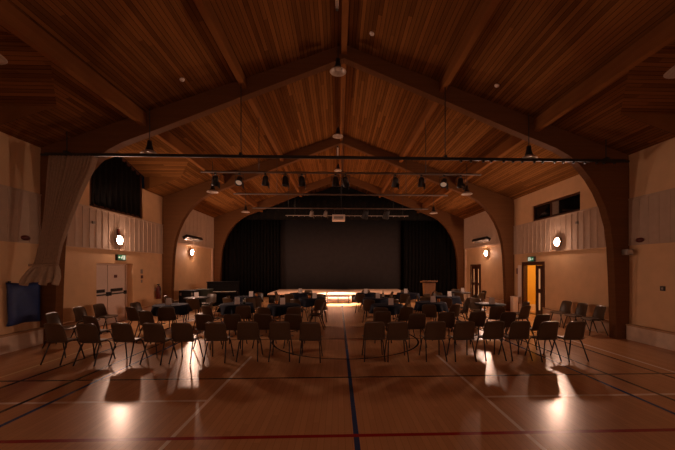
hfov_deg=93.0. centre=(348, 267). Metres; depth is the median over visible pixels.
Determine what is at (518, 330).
chair
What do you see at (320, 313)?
chair
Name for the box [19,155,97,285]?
stage curtain
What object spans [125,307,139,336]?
chair
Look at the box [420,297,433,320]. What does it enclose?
chair
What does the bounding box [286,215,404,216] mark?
track
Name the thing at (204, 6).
roof beam
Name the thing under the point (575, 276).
wall
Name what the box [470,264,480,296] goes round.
door
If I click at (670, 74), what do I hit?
pendant lamp
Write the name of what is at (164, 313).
chair
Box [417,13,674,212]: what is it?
beam
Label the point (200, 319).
chair
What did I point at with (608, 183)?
frame
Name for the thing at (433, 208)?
pendant lamp
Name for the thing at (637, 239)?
wall vent
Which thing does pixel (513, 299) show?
pedal bin
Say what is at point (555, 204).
blind
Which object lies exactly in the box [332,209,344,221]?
projector
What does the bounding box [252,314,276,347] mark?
chair
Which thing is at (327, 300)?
steps
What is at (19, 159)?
wall
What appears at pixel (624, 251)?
wall speaker
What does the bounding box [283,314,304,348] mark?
chair
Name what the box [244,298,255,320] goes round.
chair
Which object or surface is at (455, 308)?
chair
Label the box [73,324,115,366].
chair
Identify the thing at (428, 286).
lectern
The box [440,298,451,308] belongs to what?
chair
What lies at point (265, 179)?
stage light
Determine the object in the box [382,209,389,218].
stage light
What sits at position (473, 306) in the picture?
chair
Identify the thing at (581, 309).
chair
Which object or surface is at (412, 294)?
tablecloth
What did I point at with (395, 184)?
stage light
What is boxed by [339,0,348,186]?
beam
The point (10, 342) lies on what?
baseboard
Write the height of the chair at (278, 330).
0.805 m
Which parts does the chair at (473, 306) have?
backrest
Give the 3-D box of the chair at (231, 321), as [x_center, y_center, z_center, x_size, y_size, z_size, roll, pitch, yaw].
[-2.691,1.452,7.547,0.455,0.805,0.519,0,0,-1]
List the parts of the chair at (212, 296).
backrest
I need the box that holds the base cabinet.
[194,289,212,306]
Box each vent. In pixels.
[21,235,30,239]
[635,238,643,241]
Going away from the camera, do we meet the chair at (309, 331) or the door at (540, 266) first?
the chair at (309, 331)
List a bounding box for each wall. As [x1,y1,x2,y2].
[0,132,211,334]
[242,184,436,289]
[464,137,674,331]
[528,265,535,303]
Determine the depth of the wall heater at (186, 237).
15.48 m
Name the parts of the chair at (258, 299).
backrest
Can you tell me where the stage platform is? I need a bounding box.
[267,289,400,302]
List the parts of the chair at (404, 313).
backrest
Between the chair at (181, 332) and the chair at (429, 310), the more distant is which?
the chair at (429, 310)
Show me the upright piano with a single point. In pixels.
(223, 289)
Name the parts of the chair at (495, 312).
backrest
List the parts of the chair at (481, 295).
backrest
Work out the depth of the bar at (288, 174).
15.24 m
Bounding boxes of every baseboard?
[0,300,178,354]
[464,293,674,350]
[530,304,535,309]
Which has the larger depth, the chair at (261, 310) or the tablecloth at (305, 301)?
the tablecloth at (305, 301)
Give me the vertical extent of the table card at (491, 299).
0.201 m
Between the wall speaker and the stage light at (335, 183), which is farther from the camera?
the stage light at (335, 183)
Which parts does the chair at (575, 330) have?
leg, backrest, leg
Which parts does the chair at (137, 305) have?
backrest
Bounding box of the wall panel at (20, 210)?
[0,184,40,243]
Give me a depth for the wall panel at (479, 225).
17.14 m
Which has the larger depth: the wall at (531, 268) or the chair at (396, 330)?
the wall at (531, 268)
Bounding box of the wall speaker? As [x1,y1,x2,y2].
[622,249,633,254]
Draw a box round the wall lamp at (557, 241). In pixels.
[554,238,561,245]
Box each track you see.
[40,87,629,163]
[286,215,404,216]
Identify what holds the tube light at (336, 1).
hanging from the ceiling
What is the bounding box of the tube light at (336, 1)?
[335,0,338,10]
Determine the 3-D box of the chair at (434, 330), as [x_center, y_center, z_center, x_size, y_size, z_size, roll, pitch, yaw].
[1.716,1.452,6.547,0.455,0.805,0.519,0,0,-3]
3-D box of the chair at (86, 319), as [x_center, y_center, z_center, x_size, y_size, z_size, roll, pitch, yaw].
[-5.682,1.452,7.242,0.455,0.805,0.519,0,0,14]
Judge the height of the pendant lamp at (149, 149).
1.141 m
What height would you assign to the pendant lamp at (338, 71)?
0.720 m
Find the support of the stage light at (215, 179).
hanging from the bar at (204, 171)
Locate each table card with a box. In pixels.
[165,298,171,304]
[194,292,198,297]
[235,297,239,303]
[280,298,284,304]
[388,298,392,304]
[430,296,435,301]
[489,297,494,303]
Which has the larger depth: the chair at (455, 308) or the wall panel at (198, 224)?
the wall panel at (198, 224)
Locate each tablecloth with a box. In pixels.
[151,303,192,316]
[217,302,254,314]
[233,295,263,301]
[267,303,302,316]
[290,292,311,298]
[299,297,327,306]
[355,292,375,298]
[361,297,387,304]
[369,303,403,314]
[395,292,419,299]
[414,301,448,311]
[435,295,461,304]
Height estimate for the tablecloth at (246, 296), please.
0.290 m
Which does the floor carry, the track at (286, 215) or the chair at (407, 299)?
the chair at (407, 299)
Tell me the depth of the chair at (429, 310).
9.30 m
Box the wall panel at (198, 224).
[177,210,213,247]
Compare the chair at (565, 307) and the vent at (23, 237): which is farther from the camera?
the chair at (565, 307)
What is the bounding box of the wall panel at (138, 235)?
[66,204,162,253]
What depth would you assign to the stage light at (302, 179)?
9.49 m
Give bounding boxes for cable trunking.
[177,243,212,280]
[465,243,499,291]
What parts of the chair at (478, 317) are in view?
backrest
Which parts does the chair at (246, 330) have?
backrest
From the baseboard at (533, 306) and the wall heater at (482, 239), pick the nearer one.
the baseboard at (533, 306)
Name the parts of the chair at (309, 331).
backrest, leg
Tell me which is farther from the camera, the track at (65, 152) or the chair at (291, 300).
the chair at (291, 300)
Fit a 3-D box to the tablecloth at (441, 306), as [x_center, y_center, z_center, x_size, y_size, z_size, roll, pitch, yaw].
[2.686,1.256,10.404,1.147,0.290,1.163,0,0,-2]
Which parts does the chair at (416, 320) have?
backrest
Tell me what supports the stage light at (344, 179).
hanging from the bar at (204, 171)
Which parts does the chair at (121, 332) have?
leg, backrest, seat, leg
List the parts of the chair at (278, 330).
backrest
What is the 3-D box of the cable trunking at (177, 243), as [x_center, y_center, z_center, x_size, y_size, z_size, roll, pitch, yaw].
[-7.827,0.149,16.052,0.050,2.598,5.020,0,0,-2]
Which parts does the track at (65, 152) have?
rail, rail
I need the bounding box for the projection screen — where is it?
[280,220,400,295]
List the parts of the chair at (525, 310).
backrest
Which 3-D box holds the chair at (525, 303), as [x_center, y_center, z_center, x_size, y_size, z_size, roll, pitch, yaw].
[5.349,1.452,10.010,0.519,0.805,0.455,0,0,2]
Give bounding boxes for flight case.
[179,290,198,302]
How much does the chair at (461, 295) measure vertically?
0.805 m
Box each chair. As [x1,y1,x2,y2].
[40,323,84,365]
[42,312,78,348]
[70,306,101,337]
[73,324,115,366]
[80,316,115,350]
[93,303,117,328]
[108,323,147,364]
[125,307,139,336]
[130,302,142,326]
[136,311,165,343]
[139,323,176,364]
[158,307,177,322]
[168,323,202,363]
[186,299,200,319]
[193,314,221,349]
[199,305,222,333]
[201,293,216,312]
[203,322,233,363]
[221,298,231,319]
[222,314,247,348]
[234,305,250,334]
[236,321,262,361]
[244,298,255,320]
[251,297,261,319]
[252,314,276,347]
[254,293,263,304]
[257,307,278,336]
[268,321,293,361]
[282,306,300,331]
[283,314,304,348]
[284,294,293,302]
[290,299,307,320]
[299,322,322,362]
[309,302,324,329]
[311,299,326,321]
[355,294,368,312]
[362,299,374,322]
[362,321,385,361]
[373,307,387,320]
[374,311,391,342]
[384,321,408,361]
[393,307,414,335]
[395,296,408,318]
[400,294,410,306]
[404,313,426,347]
[419,321,447,361]
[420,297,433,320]
[421,304,436,331]
[432,312,456,344]
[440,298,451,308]
[446,321,476,361]
[449,304,460,331]
[454,292,464,302]
[456,300,469,321]
[468,311,487,343]
[469,298,486,321]
[475,321,506,360]
[478,292,485,308]
[486,306,505,334]
[490,312,517,344]
[498,321,532,360]
[507,305,532,333]
[516,301,530,326]
[520,314,551,349]
[525,321,561,361]
[550,300,571,326]
[550,321,588,361]
[563,303,589,330]
[580,305,608,335]
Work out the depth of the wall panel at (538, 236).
10.75 m
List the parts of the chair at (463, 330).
backrest, leg, leg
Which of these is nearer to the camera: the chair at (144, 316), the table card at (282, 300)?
the chair at (144, 316)
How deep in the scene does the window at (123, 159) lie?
11.24 m
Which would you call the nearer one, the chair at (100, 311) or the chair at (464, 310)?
the chair at (100, 311)
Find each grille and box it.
[185,237,201,241]
[473,239,488,242]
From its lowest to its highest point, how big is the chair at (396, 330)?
0.805 m
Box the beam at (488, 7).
[378,0,499,197]
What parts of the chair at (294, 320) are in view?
backrest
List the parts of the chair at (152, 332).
leg, backrest, leg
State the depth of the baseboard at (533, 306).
13.95 m
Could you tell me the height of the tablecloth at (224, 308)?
0.290 m
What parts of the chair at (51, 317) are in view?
backrest, seat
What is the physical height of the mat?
0.998 m
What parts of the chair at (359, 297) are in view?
backrest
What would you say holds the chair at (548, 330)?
on the floor
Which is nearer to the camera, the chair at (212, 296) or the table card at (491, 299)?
the table card at (491, 299)
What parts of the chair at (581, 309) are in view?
seat, backrest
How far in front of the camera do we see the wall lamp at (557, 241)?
10.88 m
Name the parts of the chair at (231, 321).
backrest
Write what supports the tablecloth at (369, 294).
on the round table
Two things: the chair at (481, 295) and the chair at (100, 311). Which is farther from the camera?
the chair at (481, 295)
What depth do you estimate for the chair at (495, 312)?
8.87 m
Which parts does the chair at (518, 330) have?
leg, backrest, leg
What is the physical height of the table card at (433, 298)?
0.201 m
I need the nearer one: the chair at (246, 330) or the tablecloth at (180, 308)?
the chair at (246, 330)
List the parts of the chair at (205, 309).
backrest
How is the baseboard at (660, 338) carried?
attached to the wall at (575, 276)
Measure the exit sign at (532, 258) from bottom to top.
0.200 m
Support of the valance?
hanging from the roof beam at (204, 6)
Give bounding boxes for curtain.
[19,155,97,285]
[91,157,139,216]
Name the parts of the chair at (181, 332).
leg, backrest, seat, leg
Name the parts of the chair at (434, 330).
backrest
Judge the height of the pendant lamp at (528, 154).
1.160 m
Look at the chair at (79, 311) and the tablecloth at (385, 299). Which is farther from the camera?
the tablecloth at (385, 299)
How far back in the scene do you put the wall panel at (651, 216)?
7.68 m
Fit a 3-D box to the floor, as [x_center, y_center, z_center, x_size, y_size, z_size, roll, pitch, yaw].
[-0.158,1.950,9.000,15.700,0.200,25.200,0,0,-2]
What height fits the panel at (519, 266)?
1.960 m
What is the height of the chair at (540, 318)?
0.805 m
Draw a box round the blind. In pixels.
[552,201,558,214]
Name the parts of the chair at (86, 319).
backrest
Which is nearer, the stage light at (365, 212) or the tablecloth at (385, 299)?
the tablecloth at (385, 299)
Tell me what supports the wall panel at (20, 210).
attached to the wall at (19, 159)
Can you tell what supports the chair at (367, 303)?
on the floor
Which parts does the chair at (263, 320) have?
backrest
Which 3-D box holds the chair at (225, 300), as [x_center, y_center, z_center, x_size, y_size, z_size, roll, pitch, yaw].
[-4.266,1.452,11.554,0.455,0.805,0.519,0,0,19]
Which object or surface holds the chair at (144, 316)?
on the floor
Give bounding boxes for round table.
[183,296,209,314]
[451,291,470,297]
[474,302,505,320]
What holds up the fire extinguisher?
attached to the wall at (19, 159)
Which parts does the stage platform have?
panel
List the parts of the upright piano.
lid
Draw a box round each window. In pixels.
[90,157,141,217]
[534,192,579,220]
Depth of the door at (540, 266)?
12.23 m
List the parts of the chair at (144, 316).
backrest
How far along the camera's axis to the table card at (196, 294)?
12.04 m
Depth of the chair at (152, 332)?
6.17 m
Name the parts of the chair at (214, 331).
backrest, leg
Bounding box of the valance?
[243,196,435,219]
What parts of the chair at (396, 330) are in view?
leg, backrest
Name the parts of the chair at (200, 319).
backrest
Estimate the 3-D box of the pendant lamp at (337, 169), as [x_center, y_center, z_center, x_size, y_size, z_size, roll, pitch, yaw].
[-0.550,-5.245,16.091,0.410,0.720,0.410,0,0,-2]
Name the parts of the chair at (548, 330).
leg, backrest, leg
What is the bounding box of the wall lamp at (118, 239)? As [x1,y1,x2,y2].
[115,229,122,243]
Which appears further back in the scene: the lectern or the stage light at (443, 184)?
the lectern
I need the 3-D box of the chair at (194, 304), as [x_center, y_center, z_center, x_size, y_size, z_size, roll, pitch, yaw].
[-5.436,1.452,11.207,0.455,0.805,0.519,0,0,-16]
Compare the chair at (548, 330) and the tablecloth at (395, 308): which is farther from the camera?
the tablecloth at (395, 308)
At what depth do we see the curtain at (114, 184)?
10.55 m
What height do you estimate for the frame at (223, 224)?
7.508 m
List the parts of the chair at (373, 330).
backrest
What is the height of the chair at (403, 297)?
0.805 m
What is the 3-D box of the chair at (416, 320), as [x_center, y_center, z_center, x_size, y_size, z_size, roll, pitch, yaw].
[1.579,1.452,7.647,0.455,0.805,0.519,0,0,-4]
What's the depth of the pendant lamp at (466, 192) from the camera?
12.02 m
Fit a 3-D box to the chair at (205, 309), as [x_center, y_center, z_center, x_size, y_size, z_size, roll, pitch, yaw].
[-3.915,1.452,9.145,0.455,0.805,0.519,0,0,29]
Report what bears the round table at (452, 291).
on the floor
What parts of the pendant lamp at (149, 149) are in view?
stem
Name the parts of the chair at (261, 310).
backrest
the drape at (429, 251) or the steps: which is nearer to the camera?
the steps
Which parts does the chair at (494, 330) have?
seat, backrest, leg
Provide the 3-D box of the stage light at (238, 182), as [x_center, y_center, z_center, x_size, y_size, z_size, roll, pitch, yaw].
[-3.251,-2.592,9.471,0.257,0.444,0.310,0,0,-2]
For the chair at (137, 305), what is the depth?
9.88 m
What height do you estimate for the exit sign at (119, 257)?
0.200 m
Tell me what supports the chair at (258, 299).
on the floor
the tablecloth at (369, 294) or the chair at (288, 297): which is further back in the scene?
the tablecloth at (369, 294)
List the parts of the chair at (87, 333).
leg, backrest, seat, leg, leg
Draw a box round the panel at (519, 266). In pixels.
[518,265,521,306]
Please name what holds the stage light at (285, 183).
hanging from the bar at (204, 171)
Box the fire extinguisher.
[155,284,161,298]
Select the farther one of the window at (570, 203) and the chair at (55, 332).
the window at (570, 203)
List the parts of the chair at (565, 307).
seat, backrest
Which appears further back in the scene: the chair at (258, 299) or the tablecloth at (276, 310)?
the chair at (258, 299)
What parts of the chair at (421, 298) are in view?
backrest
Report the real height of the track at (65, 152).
1.868 m
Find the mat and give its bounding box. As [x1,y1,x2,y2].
[6,281,40,326]
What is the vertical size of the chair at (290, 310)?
0.805 m
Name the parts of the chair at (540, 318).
backrest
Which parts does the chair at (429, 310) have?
backrest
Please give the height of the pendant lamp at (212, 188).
1.141 m
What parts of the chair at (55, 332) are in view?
leg, backrest, seat, leg, leg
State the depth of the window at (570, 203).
11.11 m
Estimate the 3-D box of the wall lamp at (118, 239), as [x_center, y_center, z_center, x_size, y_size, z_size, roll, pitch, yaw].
[-7.562,-1.028,10.548,0.115,0.504,0.288,0,0,-2]
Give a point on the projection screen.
(314, 254)
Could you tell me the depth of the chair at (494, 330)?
6.42 m
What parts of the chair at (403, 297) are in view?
backrest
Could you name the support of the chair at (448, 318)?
on the floor
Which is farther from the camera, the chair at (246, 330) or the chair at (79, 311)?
the chair at (79, 311)
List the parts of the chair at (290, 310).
backrest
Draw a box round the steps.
[326,296,349,303]
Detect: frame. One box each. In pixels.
[40,45,628,342]
[162,135,513,310]
[213,174,463,290]
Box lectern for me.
[420,281,437,297]
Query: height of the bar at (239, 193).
2.568 m
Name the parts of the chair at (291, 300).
backrest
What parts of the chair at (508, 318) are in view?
backrest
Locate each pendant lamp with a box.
[0,54,7,64]
[140,108,156,153]
[206,161,217,193]
[242,189,249,212]
[330,58,345,76]
[333,127,343,138]
[334,164,341,171]
[429,191,436,213]
[461,185,471,195]
[522,113,537,161]
[663,65,674,78]
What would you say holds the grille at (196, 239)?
attached to the wall heater at (186, 237)
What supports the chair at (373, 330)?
on the floor
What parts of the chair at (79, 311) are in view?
backrest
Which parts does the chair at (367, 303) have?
backrest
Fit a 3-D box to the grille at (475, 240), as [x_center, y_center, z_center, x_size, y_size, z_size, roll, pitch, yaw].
[6.817,-1.391,16.643,0.159,0.099,1.600,0,0,-2]
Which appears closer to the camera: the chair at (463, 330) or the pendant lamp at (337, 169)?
the chair at (463, 330)
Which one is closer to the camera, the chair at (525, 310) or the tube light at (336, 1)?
the tube light at (336, 1)
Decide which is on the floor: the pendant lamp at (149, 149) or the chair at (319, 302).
the chair at (319, 302)
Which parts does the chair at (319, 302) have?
backrest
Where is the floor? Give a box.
[0,296,674,449]
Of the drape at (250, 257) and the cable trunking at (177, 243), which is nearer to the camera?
the cable trunking at (177, 243)
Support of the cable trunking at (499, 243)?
attached to the wall at (575, 276)
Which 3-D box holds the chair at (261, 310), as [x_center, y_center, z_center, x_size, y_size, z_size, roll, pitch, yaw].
[-2.242,1.452,8.821,0.455,0.805,0.519,0,0,20]
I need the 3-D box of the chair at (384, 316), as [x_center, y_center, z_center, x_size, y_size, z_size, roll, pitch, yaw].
[0.831,1.452,8.097,0.455,0.805,0.519,0,0,-3]
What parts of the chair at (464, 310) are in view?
backrest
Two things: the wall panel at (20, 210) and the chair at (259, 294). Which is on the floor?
the chair at (259, 294)
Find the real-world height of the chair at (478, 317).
0.805 m
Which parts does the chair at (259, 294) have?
backrest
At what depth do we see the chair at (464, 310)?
10.43 m
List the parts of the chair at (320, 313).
seat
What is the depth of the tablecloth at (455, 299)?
12.10 m
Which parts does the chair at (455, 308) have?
backrest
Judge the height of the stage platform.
0.510 m
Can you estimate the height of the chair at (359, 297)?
0.805 m
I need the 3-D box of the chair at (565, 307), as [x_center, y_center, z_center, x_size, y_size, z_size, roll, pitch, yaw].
[6.797,1.452,10.241,0.519,0.805,0.455,0,0,-8]
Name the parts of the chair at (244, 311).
backrest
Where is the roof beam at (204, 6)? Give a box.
[194,0,302,196]
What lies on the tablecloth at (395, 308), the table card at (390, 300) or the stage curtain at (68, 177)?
the table card at (390, 300)
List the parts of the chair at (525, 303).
backrest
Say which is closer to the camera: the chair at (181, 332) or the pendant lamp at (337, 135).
the chair at (181, 332)
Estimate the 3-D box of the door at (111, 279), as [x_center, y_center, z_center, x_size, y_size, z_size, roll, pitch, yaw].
[-7.899,0.851,10.526,0.130,1.998,1.716,0,0,-2]
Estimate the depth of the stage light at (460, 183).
9.67 m
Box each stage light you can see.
[211,173,219,187]
[235,173,243,188]
[261,173,269,188]
[281,173,289,187]
[298,173,305,188]
[331,174,339,186]
[341,174,349,187]
[361,209,368,218]
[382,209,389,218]
[391,174,398,189]
[417,175,425,189]
[439,175,447,189]
[456,175,464,190]
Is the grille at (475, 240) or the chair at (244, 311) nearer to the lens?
the chair at (244, 311)
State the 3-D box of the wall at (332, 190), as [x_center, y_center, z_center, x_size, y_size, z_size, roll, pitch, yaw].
[-0.592,-2.150,21.692,15.500,8.000,0.200,0,0,-2]
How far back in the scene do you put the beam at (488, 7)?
7.09 m
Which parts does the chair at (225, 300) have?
backrest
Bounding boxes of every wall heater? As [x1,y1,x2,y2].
[182,234,202,241]
[472,236,490,242]
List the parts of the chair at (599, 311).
seat, backrest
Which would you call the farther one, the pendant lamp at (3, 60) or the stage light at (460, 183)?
the stage light at (460, 183)
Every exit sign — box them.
[115,254,125,260]
[528,256,535,261]
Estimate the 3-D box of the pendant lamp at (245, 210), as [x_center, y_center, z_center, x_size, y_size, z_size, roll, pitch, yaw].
[-5.148,-3.346,15.933,0.410,1.141,0.410,0,0,-2]
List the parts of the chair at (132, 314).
backrest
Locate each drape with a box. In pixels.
[221,220,278,296]
[404,221,456,295]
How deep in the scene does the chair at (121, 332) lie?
6.17 m
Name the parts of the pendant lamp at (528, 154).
stem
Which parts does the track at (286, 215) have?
rail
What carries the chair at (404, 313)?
on the floor
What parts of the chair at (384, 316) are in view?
backrest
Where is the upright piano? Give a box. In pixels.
[207,281,239,305]
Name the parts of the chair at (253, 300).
backrest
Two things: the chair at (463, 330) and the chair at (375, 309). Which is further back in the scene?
the chair at (375, 309)
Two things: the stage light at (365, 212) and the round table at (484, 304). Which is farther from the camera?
the stage light at (365, 212)
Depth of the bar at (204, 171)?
9.59 m
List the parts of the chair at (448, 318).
backrest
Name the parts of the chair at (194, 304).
backrest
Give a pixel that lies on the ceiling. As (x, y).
(537, 52)
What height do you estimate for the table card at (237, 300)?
0.201 m
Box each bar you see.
[201,120,480,175]
[233,192,447,195]
[252,174,427,209]
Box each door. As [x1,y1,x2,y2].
[96,263,126,325]
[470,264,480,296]
[522,261,544,314]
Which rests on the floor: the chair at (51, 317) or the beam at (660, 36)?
the chair at (51, 317)
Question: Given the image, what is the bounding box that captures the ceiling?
[0,0,674,218]
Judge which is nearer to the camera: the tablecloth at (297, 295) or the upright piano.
the tablecloth at (297, 295)
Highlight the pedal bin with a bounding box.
[510,296,517,311]
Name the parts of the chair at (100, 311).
backrest, seat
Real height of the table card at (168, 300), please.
0.201 m
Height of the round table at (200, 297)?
0.736 m
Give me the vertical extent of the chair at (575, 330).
0.805 m
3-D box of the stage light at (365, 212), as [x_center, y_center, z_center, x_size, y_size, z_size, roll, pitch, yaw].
[0.788,-2.574,15.375,0.310,0.493,0.416,0,0,-35]
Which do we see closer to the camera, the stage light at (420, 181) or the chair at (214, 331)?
the chair at (214, 331)
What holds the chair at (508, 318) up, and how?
on the floor

